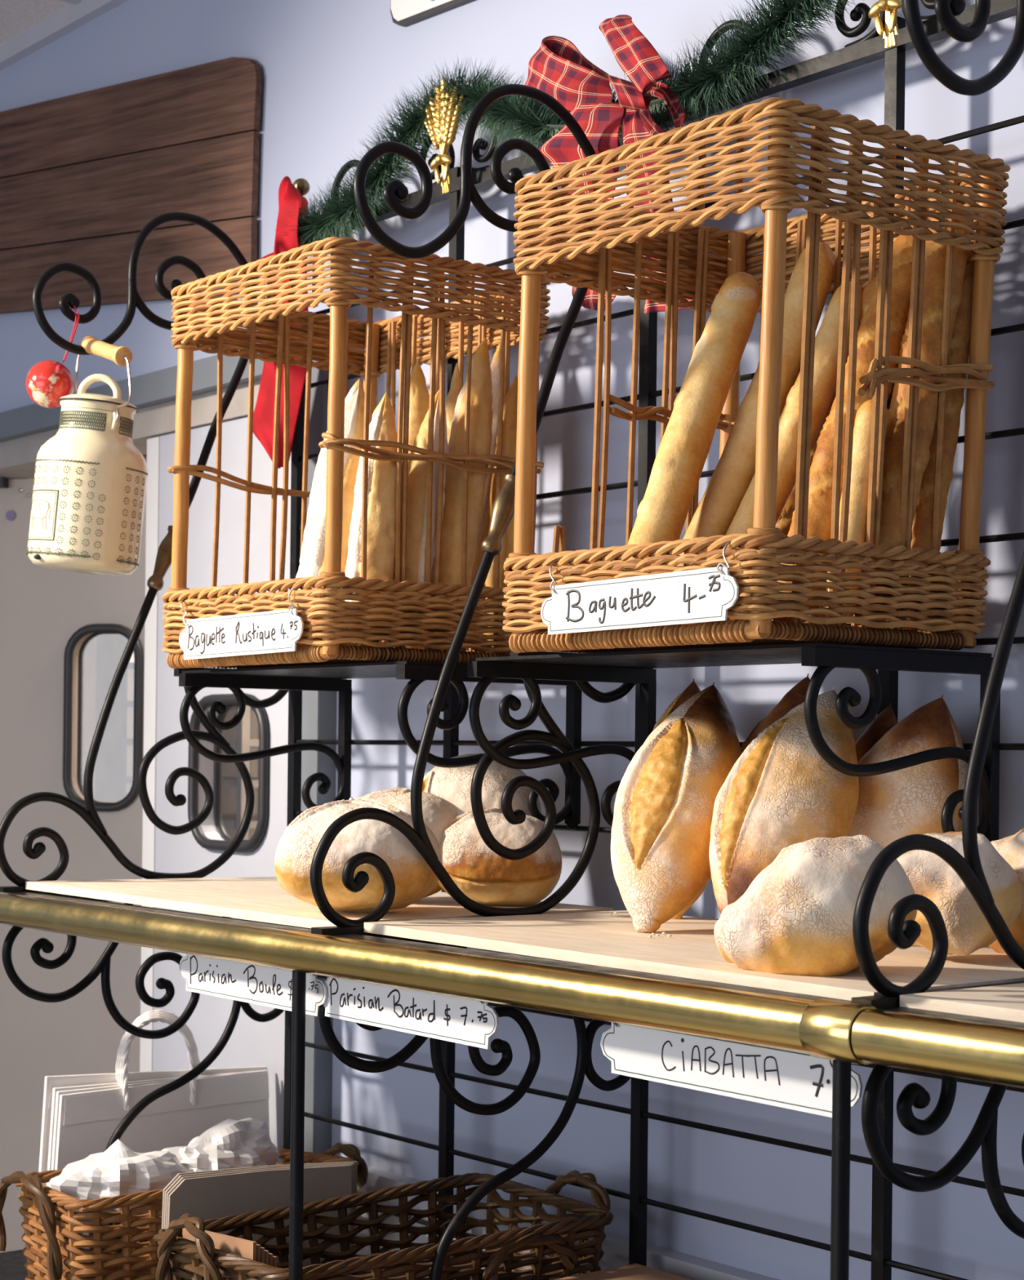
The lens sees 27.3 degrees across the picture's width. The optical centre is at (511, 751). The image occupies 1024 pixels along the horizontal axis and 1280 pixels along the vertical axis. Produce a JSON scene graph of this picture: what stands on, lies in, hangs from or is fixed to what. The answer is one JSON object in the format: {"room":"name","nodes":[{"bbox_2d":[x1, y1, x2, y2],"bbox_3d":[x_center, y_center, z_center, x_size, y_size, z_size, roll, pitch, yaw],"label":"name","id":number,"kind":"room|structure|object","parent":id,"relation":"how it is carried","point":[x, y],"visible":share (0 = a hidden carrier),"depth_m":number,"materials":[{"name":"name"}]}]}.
{"room":"food shop","nodes":[
{"label":"food shop","id":0,"kind":"room"},
{"bbox_2d":[0,0,71,44],"bbox_3d":[-1.756,-1.610,1.458,5.080,0.060,9.500,1,0,-39],"label":"ceiling","id":1,"kind":"structure","parent":0,"point":[16,16],"depth_m":4.49,"materials":[{"name":"paint"}]},
{"bbox_2d":[94,453,258,838],"bbox_3d":[0.865,0.010,4.886,0.100,3.000,7.500,1,0,-39],"label":"window","id":2,"kind":"structure","parent":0,"point":[109,647],"depth_m":7.66,"materials":[{"name":"glass"}]},
{"bbox_2d":[0,0,1023,1279],"bbox_3d":[0.677,-0.022,3.833,1.720,3.060,9.100,1,0,-39],"label":"wall","id":3,"kind":"structure","parent":0,"point":[329,68],"depth_m":3.15,"materials":[{"name":"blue paint"}]},
{"bbox_2d":[0,0,128,71],"bbox_3d":[0.048,-1.540,3.244,0.025,0.040,9.000,1,0,-39],"label":"trim","id":4,"kind":"structure","parent":3,"relation":"attached to","point":[72,17],"depth_m":4.50,"materials":[{"name":"white paint"}]},
{"bbox_2d":[59,0,81,4],"bbox_3d":[-1.873,-1.579,1.363,5.380,0.009,9.500,1,0,-39],"label":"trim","id":5,"kind":"structure","parent":3,"relation":"attached to","point":[73,2],"depth_m":4.39,"materials":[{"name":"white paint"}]},
{"bbox_2d":[0,476,146,1253],"bbox_3d":[-1.036,0.376,4.862,0.504,2.204,0.086,1,0,14],"label":"door","id":6,"kind":"structure","parent":3,"relation":"in","point":[49,617],"depth_m":4.86,"materials":[{"name":"beige laminate"}]},
{"bbox_2d":[0,379,260,479],"bbox_3d":[-0.872,-0.659,4.476,0.125,0.058,1.839,1,0,-39],"label":"trim","id":7,"kind":"structure","parent":3,"relation":"attached to","point":[18,456],"depth_m":4.19,"materials":[{"name":"beige paint"}]},
{"bbox_2d":[0,57,262,314],"bbox_3d":[-0.862,-1.149,4.364,0.020,0.598,1.268,1,0,-39],"label":"board","id":8,"kind":"object","parent":3,"relation":"attached to","point":[110,161],"visible":0.91,"depth_m":4.24,"materials":[{"name":"brown wood"}]},
{"bbox_2d":[0,342,314,442],"bbox_3d":[-1.556,-0.724,5.202,0.035,0.057,3.948,1,0,-39],"label":"trim","id":9,"kind":"structure","parent":3,"relation":"attached to","point":[157,387],"depth_m":4.15,"materials":[{"name":"grey paint"}]},
{"bbox_2d":[139,417,291,1163],"bbox_3d":[-0.528,0.430,3.986,0.072,2.108,0.623,1,0,-39],"label":"door","id":10,"kind":"structure","parent":3,"relation":"in","point":[251,1042],"depth_m":4.04,"materials":[{"name":"white paint"}]},
{"bbox_2d":[300,360,336,1163],"bbox_3d":[-0.297,0.408,3.730,0.155,2.178,0.059,1,0,-39],"label":"trim","id":11,"kind":"structure","parent":3,"relation":"attached to","point":[318,707],"depth_m":3.67,"materials":[{"name":"grey paint"}]},
{"bbox_2d":[390,0,474,26],"bbox_3d":[-0.005,-1.375,3.311,0.016,0.362,0.620,1,0,-39],"label":"wall sign","id":12,"kind":"object","parent":3,"relation":"attached to","point":[404,13],"visible":1,"depth_m":3.49,"materials":[{"name":"white"}]},
{"bbox_2d":[355,1164,779,1279],"bbox_3d":[1.261,0.819,1.708,0.035,0.190,5.052,1,0,-39],"label":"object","id":13,"kind":"structure","parent":3,"relation":"attached to","point":[615,1247],"depth_m":3.06,"materials":[{"name":"white paint"}]},
{"bbox_3d":[-0.969,1.514,2.125,7.200,0.050,9.500,1,0,-39],"label":"floor","id":14,"kind":"structure","parent":0,"visible":0},
{"bbox_2d":[121,635,258,839],"bbox_3d":[-0.725,0.567,5.727,0.430,1.850,0.624,1,0,-39],"label":"rack","id":15,"kind":"object","parent":14,"relation":"on","point":[246,740],"visible":0.08,"depth_m":5.81,"materials":[{"name":"metal"}]},
{"bbox_2d":[127,662,133,669],"bbox_3d":[-0.716,-0.232,5.727,0.430,0.018,0.570,1,0,-39],"label":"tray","id":16,"kind":"object","parent":15,"relation":"on","point":[131,665],"depth_m":5.80,"materials":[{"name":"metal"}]},
{"bbox_2d":[126,700,253,710],"bbox_3d":[-0.717,-0.127,5.727,0.430,0.018,0.570,1,0,-39],"label":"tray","id":17,"kind":"object","parent":15,"relation":"on","point":[130,704],"depth_m":5.80,"materials":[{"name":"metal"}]},
{"bbox_2d":[125,776,258,786],"bbox_3d":[-0.719,0.083,5.727,0.430,0.018,0.570,1,0,-39],"label":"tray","id":18,"kind":"object","parent":15,"relation":"on","point":[227,781],"depth_m":5.41,"materials":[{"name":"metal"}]},
{"bbox_2d":[126,738,258,746],"bbox_3d":[-0.718,-0.022,5.727,0.430,0.018,0.570,1,0,-39],"label":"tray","id":19,"kind":"object","parent":15,"relation":"on","point":[233,742],"depth_m":5.40,"materials":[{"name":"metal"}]},
{"bbox_2d":[222,813,257,828],"bbox_3d":[-0.721,0.188,5.727,0.430,0.018,0.570,1,0,-39],"label":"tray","id":20,"kind":"object","parent":15,"relation":"on","point":[231,820],"depth_m":5.41,"materials":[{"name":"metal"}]},
{"bbox_2d":[0,0,1023,1279],"bbox_3d":[0.015,0.233,2.686,0.612,2.534,2.750,1,0,-39],"label":"rack","id":21,"kind":"object","parent":14,"relation":"on","point":[886,1037],"visible":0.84,"depth_m":2.69,"materials":[{"name":"black metal"}]},
{"bbox_2d":[25,305,79,408],"bbox_3d":[-0.744,-0.637,3.402,0.077,0.157,0.130,1,0,-17],"label":"bauble","id":22,"kind":"object","parent":21,"relation":"hanging from","point":[47,381],"visible":0.94,"depth_m":3.40,"materials":[{"name":"red glass"}]},
{"bbox_2d":[0,1248,133,1279],"bbox_3d":[-0.020,0.895,2.700,0.586,0.014,2.635,1,0,-39],"label":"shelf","id":23,"kind":"object","parent":21,"relation":"attached to","point":[12,1263],"depth_m":3.59,"materials":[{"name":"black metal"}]},
{"bbox_2d":[26,336,147,576],"bbox_3d":[-0.672,-0.475,3.384,0.211,0.383,0.179,1,0,15],"label":"milk can","id":24,"kind":"object","parent":21,"relation":"hanging from","point":[90,483],"visible":1,"depth_m":3.32,"materials":[{"name":"beige metal"}]},
{"bbox_2d":[38,1009,267,1185],"bbox_3d":[-0.621,0.665,3.666,0.466,0.428,0.029,1,0,-39],"label":"bag","id":25,"kind":"object","parent":21,"relation":"on","point":[63,1081],"visible":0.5,"depth_m":3.60,"materials":[{"name":"white paper"}]},
{"bbox_2d":[46,1011,259,1184],"bbox_3d":[-0.612,0.666,3.653,0.451,0.427,0.029,1,0,-39],"label":"bag","id":26,"kind":"object","parent":21,"relation":"on","point":[66,1088],"visible":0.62,"depth_m":3.59,"materials":[{"name":"white paper"}]},
{"bbox_2d":[51,1013,260,1169],"bbox_3d":[-0.607,0.666,3.637,0.442,0.425,0.029,1,0,-39],"label":"bag","id":27,"kind":"object","parent":21,"relation":"on","point":[77,1091],"visible":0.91,"depth_m":3.58,"materials":[{"name":"white paper"}]},
{"bbox_2d":[54,1016,269,1248],"bbox_3d":[-0.601,0.667,3.620,0.434,0.424,0.029,1,0,-39],"label":"bag","id":28,"kind":"object","parent":21,"relation":"on","point":[87,1121],"visible":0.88,"depth_m":3.62,"materials":[{"name":"white paper"}]},
{"bbox_2d":[0,1142,368,1279],"bbox_3d":[-0.522,0.758,3.346,0.544,0.235,0.282,1,0,-39],"label":"wicker basket","id":29,"kind":"object","parent":21,"relation":"on","point":[55,1243],"visible":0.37,"depth_m":3.15,"materials":[{"name":"brown wicker"}]},
{"bbox_2d":[46,1138,192,1222],"bbox_3d":[-0.620,0.667,3.286,0.249,0.126,0.158,1,0,-39],"label":"tissue paper","id":30,"kind":"object","parent":29,"relation":"in","point":[118,1170],"visible":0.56,"depth_m":3.24,"materials":[{"name":"white paper"}]},
{"bbox_2d":[160,1117,279,1172],"bbox_3d":[-0.478,0.657,3.394,0.231,0.127,0.150,1,0,-39],"label":"tissue paper","id":31,"kind":"object","parent":29,"relation":"in","point":[230,1144],"visible":0.52,"depth_m":3.37,"materials":[{"name":"white paper"}]},
{"bbox_2d":[178,953,327,1016],"bbox_3d":[-0.342,0.290,2.733,0.007,0.074,0.357,1,0,-39],"label":"price sign","id":32,"kind":"object","parent":21,"relation":"hanging from","point":[271,987],"visible":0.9,"depth_m":2.73,"materials":[{"name":"white plastic"}]},
{"bbox_2d":[163,1162,355,1245],"bbox_3d":[-0.367,0.743,3.064,0.331,0.282,0.004,1,0,-39],"label":"paper bag","id":33,"kind":"object","parent":21,"relation":"on","point":[175,1181],"visible":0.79,"depth_m":3.03,"materials":[{"name":"paper"}]},
{"bbox_2d":[161,1161,356,1235],"bbox_3d":[-0.368,0.743,3.077,0.339,0.283,0.004,1,0,-39],"label":"paper bag","id":34,"kind":"object","parent":21,"relation":"on","point":[178,1175],"visible":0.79,"depth_m":3.04,"materials":[{"name":"paper"}]},
{"bbox_2d":[167,1164,351,1266],"bbox_3d":[-0.364,0.743,3.038,0.316,0.281,0.004,1,0,-39],"label":"paper bag","id":35,"kind":"object","parent":21,"relation":"on","point":[221,1196],"visible":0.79,"depth_m":3.03,"materials":[{"name":"paper"}]},
{"bbox_2d":[165,1164,353,1247],"bbox_3d":[-0.365,0.743,3.051,0.323,0.282,0.004,1,0,-39],"label":"paper bag","id":36,"kind":"object","parent":21,"relation":"on","point":[181,1179],"visible":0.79,"depth_m":3.03,"materials":[{"name":"paper"}]},
{"bbox_2d":[253,176,308,468],"bbox_3d":[-0.396,-0.732,3.592,0.070,0.498,0.198,1,0,-39],"label":"ribbon","id":37,"kind":"object","parent":21,"relation":"attached to","point":[264,411],"visible":0.52,"depth_m":3.56,"materials":[{"name":"fabric"}]},
{"bbox_2d":[25,876,613,928],"bbox_3d":[-0.311,0.218,3.120,0.468,0.018,0.860,1,0,-39],"label":"board","id":38,"kind":"object","parent":21,"relation":"on","point":[261,899],"visible":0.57,"depth_m":3.01,"materials":[{"name":"brown wood"}]},
{"bbox_2d":[274,796,440,912],"bbox_3d":[-0.204,0.139,2.795,0.220,0.156,0.221,1,0,-1],"label":"boule","id":39,"kind":"object","parent":38,"relation":"on","point":[414,879],"visible":0.79,"depth_m":2.71,"materials":[{"name":"beige food"}]},
{"bbox_2d":[355,787,457,897],"bbox_3d":[-0.161,0.132,3.026,0.204,0.158,0.203,1,0,-39],"label":"boule","id":40,"kind":"object","parent":38,"relation":"on","point":[438,813],"visible":0.12,"depth_m":2.98,"materials":[{"name":"beige food"}]},
{"bbox_2d":[422,753,541,816],"bbox_3d":[-0.052,0.094,3.068,0.190,0.182,0.137,1,0,4],"label":"boule","id":41,"kind":"object","parent":38,"relation":"on","point":[453,785],"visible":0.28,"depth_m":3.03,"materials":[{"name":"beige food"}]},
{"bbox_2d":[437,807,561,906],"bbox_3d":[-0.021,0.151,2.991,0.184,0.144,0.186,1,0,3],"label":"boule","id":42,"kind":"object","parent":38,"relation":"on","point":[488,878],"visible":0.66,"depth_m":2.92,"materials":[{"name":"beige food"}]},
{"bbox_2d":[182,661,466,679],"bbox_3d":[-0.215,-0.121,3.174,0.298,0.004,0.598,1,0,-39],"label":"shelf","id":43,"kind":"object","parent":21,"relation":"attached to","point":[393,668],"depth_m":3.14,"materials":[{"name":"black metal"}]},
{"bbox_2d":[161,236,550,668],"bbox_3d":[-0.239,-0.411,3.147,0.396,0.577,0.477,1,0,-39],"label":"bread basket","id":44,"kind":"object","parent":21,"relation":"on","point":[493,313],"visible":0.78,"depth_m":3.00,"materials":[{"name":"brown wicker"}]},
{"bbox_2d":[178,586,303,659],"bbox_3d":[-0.389,-0.182,3.016,0.025,0.095,0.342,1,0,-39],"label":"price sign","id":45,"kind":"object","parent":44,"relation":"attached to","point":[273,631],"visible":1,"depth_m":3.00,"materials":[{"name":"white plastic"}]},
{"bbox_2d":[295,378,369,640],"bbox_3d":[-0.257,-0.344,3.012,0.119,0.387,0.086,1,0,-39],"label":"loaf","id":46,"kind":"object","parent":44,"relation":"in","point":[313,548],"visible":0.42,"depth_m":2.99,"materials":[{"name":"beige food"}]},
{"bbox_2d":[342,392,402,642],"bbox_3d":[-0.195,-0.329,2.961,0.086,0.357,0.070,1,0,-39],"label":"loaf","id":47,"kind":"object","parent":44,"relation":"in","point":[382,474],"visible":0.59,"depth_m":2.94,"materials":[{"name":"beige food"}]},
{"bbox_2d":[401,360,429,649],"bbox_3d":[-0.139,-0.362,3.113,0.071,0.425,0.072,1,0,20],"label":"loaf","id":48,"kind":"object","parent":44,"relation":"in","point":[419,393],"visible":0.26,"depth_m":3.09,"materials":[{"name":"beige food"}]},
{"bbox_2d":[386,390,448,642],"bbox_3d":[-0.141,-0.336,3.008,0.104,0.373,0.067,1,0,-39],"label":"loaf","id":49,"kind":"object","parent":44,"relation":"in","point":[417,469],"visible":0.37,"depth_m":2.99,"materials":[{"name":"beige food"}]},
{"bbox_2d":[441,362,462,650],"bbox_3d":[-0.092,-0.366,3.154,0.056,0.434,0.049,1,0,4],"label":"loaf","id":50,"kind":"object","parent":44,"relation":"in","point":[455,388],"visible":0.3,"depth_m":3.15,"materials":[{"name":"beige food"}]},
{"bbox_2d":[422,337,493,644],"bbox_3d":[-0.081,-0.375,3.052,0.112,0.453,0.064,1,0,-39],"label":"loaf","id":51,"kind":"object","parent":44,"relation":"in","point":[481,416],"visible":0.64,"depth_m":3.04,"materials":[{"name":"beige food"}]},
{"bbox_2d":[466,343,500,651],"bbox_3d":[-0.038,-0.383,3.148,0.063,0.468,0.087,1,0,33],"label":"loaf","id":52,"kind":"object","parent":44,"relation":"in","point":[483,526],"visible":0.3,"depth_m":3.13,"materials":[{"name":"beige food"}]},
{"bbox_2d":[482,374,517,647],"bbox_3d":[-0.009,-0.352,3.105,0.062,0.408,0.059,1,0,-39],"label":"loaf","id":53,"kind":"object","parent":44,"relation":"in","point":[510,404],"visible":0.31,"depth_m":3.09,"materials":[{"name":"beige food"}]},
{"bbox_2d":[152,1169,613,1279],"bbox_3d":[-0.170,0.736,2.865,0.592,0.284,0.332,1,0,-39],"label":"wicker basket","id":54,"kind":"object","parent":21,"relation":"on","point":[464,1258],"visible":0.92,"depth_m":2.90,"materials":[{"name":"brown wicker"}]},
{"bbox_2d":[182,1227,256,1273],"bbox_3d":[-0.385,0.740,2.754,0.005,0.228,0.177,1,0,-39],"label":"kraft bag","id":55,"kind":"object","parent":54,"relation":"in","point":[245,1248],"visible":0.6,"depth_m":2.72,"materials":[{"name":"brown paper"}]},
{"bbox_2d":[256,1244,260,1262],"bbox_3d":[-0.384,0.742,2.764,0.005,0.223,0.188,1,0,-39],"label":"kraft bag","id":56,"kind":"object","parent":54,"relation":"in","point":[258,1246],"visible":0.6,"depth_m":2.69,"materials":[{"name":"brown paper"}]},
{"bbox_2d":[260,1246,264,1263],"bbox_3d":[-0.383,0.745,2.775,0.005,0.218,0.199,1,0,-39],"label":"kraft bag","id":57,"kind":"object","parent":54,"relation":"in","point":[262,1249],"visible":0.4,"depth_m":2.70,"materials":[{"name":"brown paper"}]},
{"bbox_2d":[264,1249,268,1265],"bbox_3d":[-0.381,0.748,2.785,0.005,0.212,0.210,1,0,-39],"label":"kraft bag","id":58,"kind":"object","parent":54,"relation":"in","point":[266,1252],"visible":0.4,"depth_m":2.70,"materials":[{"name":"brown paper"}]},
{"bbox_2d":[268,1253,272,1266],"bbox_3d":[-0.380,0.750,2.796,0.005,0.207,0.220,1,0,-39],"label":"kraft bag","id":59,"kind":"object","parent":54,"relation":"in","point":[270,1255],"visible":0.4,"depth_m":2.71,"materials":[{"name":"brown paper"}]},
{"bbox_2d":[272,1255,276,1266],"bbox_3d":[-0.379,0.753,2.806,0.005,0.202,0.231,1,0,-39],"label":"kraft bag","id":60,"kind":"object","parent":54,"relation":"in","point":[274,1258],"visible":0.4,"depth_m":2.72,"materials":[{"name":"brown paper"}]},
{"bbox_2d":[323,976,498,1048],"bbox_3d":[-0.129,0.296,2.477,0.007,0.071,0.355,1,0,-39],"label":"price sign","id":61,"kind":"object","parent":21,"relation":"hanging from","point":[464,1021],"visible":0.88,"depth_m":2.46,"materials":[{"name":"white plastic"}]},
{"bbox_2d":[272,0,856,258],"bbox_3d":[0.035,-0.937,3.086,0.138,0.261,1.295,1,0,-39],"label":"garland","id":62,"kind":"object","parent":21,"relation":"attached to","point":[526,120],"visible":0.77,"depth_m":3.06,"materials":[{"name":"plant"}]},
{"bbox_2d":[524,14,693,313],"bbox_3d":[0.126,-0.814,2.917,0.085,0.442,0.356,1,0,-39],"label":"bow","id":63,"kind":"object","parent":62,"relation":"attached to","point":[557,68],"visible":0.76,"depth_m":2.88,"materials":[{"name":"red fabric"}]},
{"bbox_2d":[552,1263,691,1279],"bbox_3d":[0.115,0.800,2.609,0.486,0.178,0.421,1,0,-39],"label":"cardboard box","id":64,"kind":"object","parent":21,"relation":"on","point":[633,1271],"visible":1,"depth_m":2.86,"materials":[{"name":"brown cardboard"}]},
{"bbox_2d":[364,910,1023,1000],"bbox_3d":[0.247,0.226,2.429,0.472,0.015,0.860,1,0,-39],"label":"board","id":65,"kind":"object","parent":21,"relation":"on","point":[602,939],"visible":0.61,"depth_m":2.33,"materials":[{"name":"brown wood"}]},
{"bbox_2d":[610,911,671,937],"bbox_3d":[0.159,0.217,2.648,0.030,0.003,0.363,1,0,-5],"label":"crumbs","id":66,"kind":"object","parent":65,"relation":"on","point":[615,913],"visible":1,"depth_m":2.49,"materials":[{"name":"beige food"}]},
{"bbox_2d":[610,682,741,933],"bbox_3d":[0.204,0.067,2.617,0.173,0.312,0.171,1,0,-18],"label":"batard","id":67,"kind":"object","parent":65,"relation":"on","point":[666,795],"visible":0.94,"depth_m":2.56,"materials":[{"name":"beige food"}]},
{"bbox_2d":[651,678,710,919],"bbox_3d":[0.225,0.066,2.789,0.137,0.327,0.102,1,0,27],"label":"batard","id":68,"kind":"object","parent":65,"relation":"on","point":[692,689],"visible":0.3,"depth_m":2.81,"materials":[{"name":"brown food"}]},
{"bbox_2d":[740,673,809,754],"bbox_3d":[0.332,0.062,2.674,0.095,0.321,0.153,1,0,-39],"label":"batard","id":69,"kind":"object","parent":65,"relation":"on","point":[795,696],"visible":0.16,"depth_m":2.66,"materials":[{"name":"brown food"}]},
{"bbox_2d":[708,687,858,913],"bbox_3d":[0.322,0.071,2.497,0.176,0.299,0.158,1,0,3],"label":"batard","id":70,"kind":"object","parent":65,"relation":"on","point":[780,793],"visible":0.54,"depth_m":2.45,"materials":[{"name":"beige food"}]},
{"bbox_2d":[713,835,916,976],"bbox_3d":[0.309,0.157,2.125,0.166,0.147,0.193,1,0,-39],"label":"ciabatta","id":71,"kind":"object","parent":65,"relation":"on","point":[795,917],"visible":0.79,"depth_m":2.06,"materials":[{"name":"beige food"}]},
{"bbox_2d":[854,702,897,762],"bbox_3d":[0.429,0.078,2.594,0.075,0.276,0.110,1,0,-39],"label":"batard","id":72,"kind":"object","parent":65,"relation":"on","point":[886,719],"visible":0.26,"depth_m":2.58,"materials":[{"name":"brown food"}]},
{"bbox_2d":[847,694,968,847],"bbox_3d":[0.469,0.070,2.533,0.165,0.274,0.107,1,0,40],"label":"batard","id":73,"kind":"object","parent":65,"relation":"on","point":[893,806],"visible":0.43,"depth_m":2.49,"materials":[{"name":"beige food"}]},
{"bbox_2d":[896,831,1022,955],"bbox_3d":[0.456,0.151,2.257,0.138,0.132,0.181,1,0,-39],"label":"ciabatta","id":74,"kind":"object","parent":65,"relation":"on","point":[930,876],"visible":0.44,"depth_m":2.19,"materials":[{"name":"beige food"}]},
{"bbox_2d":[987,827,1023,954],"bbox_3d":[0.584,0.155,2.345,0.164,0.156,0.190,1,0,-39],"label":"ciabatta","id":75,"kind":"object","parent":65,"relation":"on","point":[1011,848],"visible":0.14,"depth_m":2.29,"materials":[{"name":"beige food"}]},
{"bbox_2d":[600,1022,862,1117],"bbox_3d":[0.205,0.302,2.065,0.007,0.074,0.360,1,0,-39],"label":"price sign","id":76,"kind":"object","parent":21,"relation":"hanging from","point":[801,1082],"visible":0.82,"depth_m":2.06,"materials":[{"name":"white ceramic"}]},
{"bbox_2d":[471,643,991,668],"bbox_3d":[0.253,-0.116,2.596,0.298,0.004,0.606,1,0,-39],"label":"shelf","id":77,"kind":"object","parent":21,"relation":"attached to","point":[780,654],"depth_m":2.47,"materials":[{"name":"black metal"}]},
{"bbox_2d":[502,97,1010,653],"bbox_3d":[0.283,-0.403,2.507,0.400,0.573,0.476,1,0,-39],"label":"bread basket","id":78,"kind":"object","parent":21,"relation":"on","point":[551,241],"visible":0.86,"depth_m":2.38,"materials":[{"name":"brown wicker"}]},
{"bbox_2d":[540,540,738,635],"bbox_3d":[0.142,-0.181,2.361,0.025,0.091,0.325,1,0,-39],"label":"price sign","id":79,"kind":"object","parent":78,"relation":"attached to","point":[704,594],"visible":1,"depth_m":2.35,"materials":[{"name":"white ceramic"}]},
{"bbox_2d":[623,271,760,577],"bbox_3d":[0.211,-0.367,2.529,0.057,0.453,0.253,1,0,42],"label":"baguette","id":80,"kind":"object","parent":78,"relation":"in","point":[686,442],"visible":0.66,"depth_m":2.52,"materials":[{"name":"beige food"}]},
{"bbox_2d":[670,241,835,572],"bbox_3d":[0.285,-0.387,2.559,0.252,0.493,0.056,1,0,-27],"label":"baguette","id":81,"kind":"object","parent":78,"relation":"in","point":[733,473],"visible":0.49,"depth_m":2.54,"materials":[{"name":"beige food"}]},
{"bbox_2d":[715,281,863,618],"bbox_3d":[0.323,-0.356,2.515,0.238,0.432,0.049,1,0,-27],"label":"baguette","id":82,"kind":"object","parent":78,"relation":"in","point":[826,340],"visible":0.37,"depth_m":2.51,"materials":[{"name":"beige food"}]},
{"bbox_2d":[728,275,876,620],"bbox_3d":[0.368,-0.359,2.606,0.228,0.438,0.042,1,0,38],"label":"baguette","id":83,"kind":"object","parent":78,"relation":"in","point":[784,522],"visible":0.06,"depth_m":2.60,"materials":[{"name":"beige food"}]},
{"bbox_2d":[771,235,912,622],"bbox_3d":[0.394,-0.379,2.434,0.243,0.480,0.060,1,0,-36],"label":"baguette","id":84,"kind":"object","parent":78,"relation":"in","point":[820,473],"visible":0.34,"depth_m":2.43,"materials":[{"name":"brown food"}]},
{"bbox_2d":[822,399,888,625],"bbox_3d":[0.388,-0.270,2.372,0.086,0.259,0.040,1,0,-39],"label":"baguette","id":85,"kind":"object","parent":78,"relation":"in","point":[858,501],"visible":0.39,"depth_m":2.36,"materials":[{"name":"beige food"}]},
{"bbox_2d":[853,202,973,621],"bbox_3d":[0.462,-0.391,2.425,0.163,0.503,0.055,1,0,-33],"label":"baguette","id":86,"kind":"object","parent":78,"relation":"in","point":[935,253],"visible":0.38,"depth_m":2.41,"materials":[{"name":"brown food"}]},
{"bbox_2d":[906,250,973,630],"bbox_3d":[0.497,-0.366,2.459,0.125,0.454,0.049,1,0,-39],"label":"baguette","id":87,"kind":"object","parent":78,"relation":"in","point":[959,345],"visible":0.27,"depth_m":2.44,"materials":[{"name":"brown food"}]},
{"bbox_2d":[899,982,1023,1022],"bbox_3d":[0.690,0.233,1.886,0.469,0.012,0.486,1,0,-39],"label":"board","id":88,"kind":"object","parent":21,"relation":"on","point":[1005,1002],"visible":1,"depth_m":1.90,"materials":[{"name":"brown wood"}]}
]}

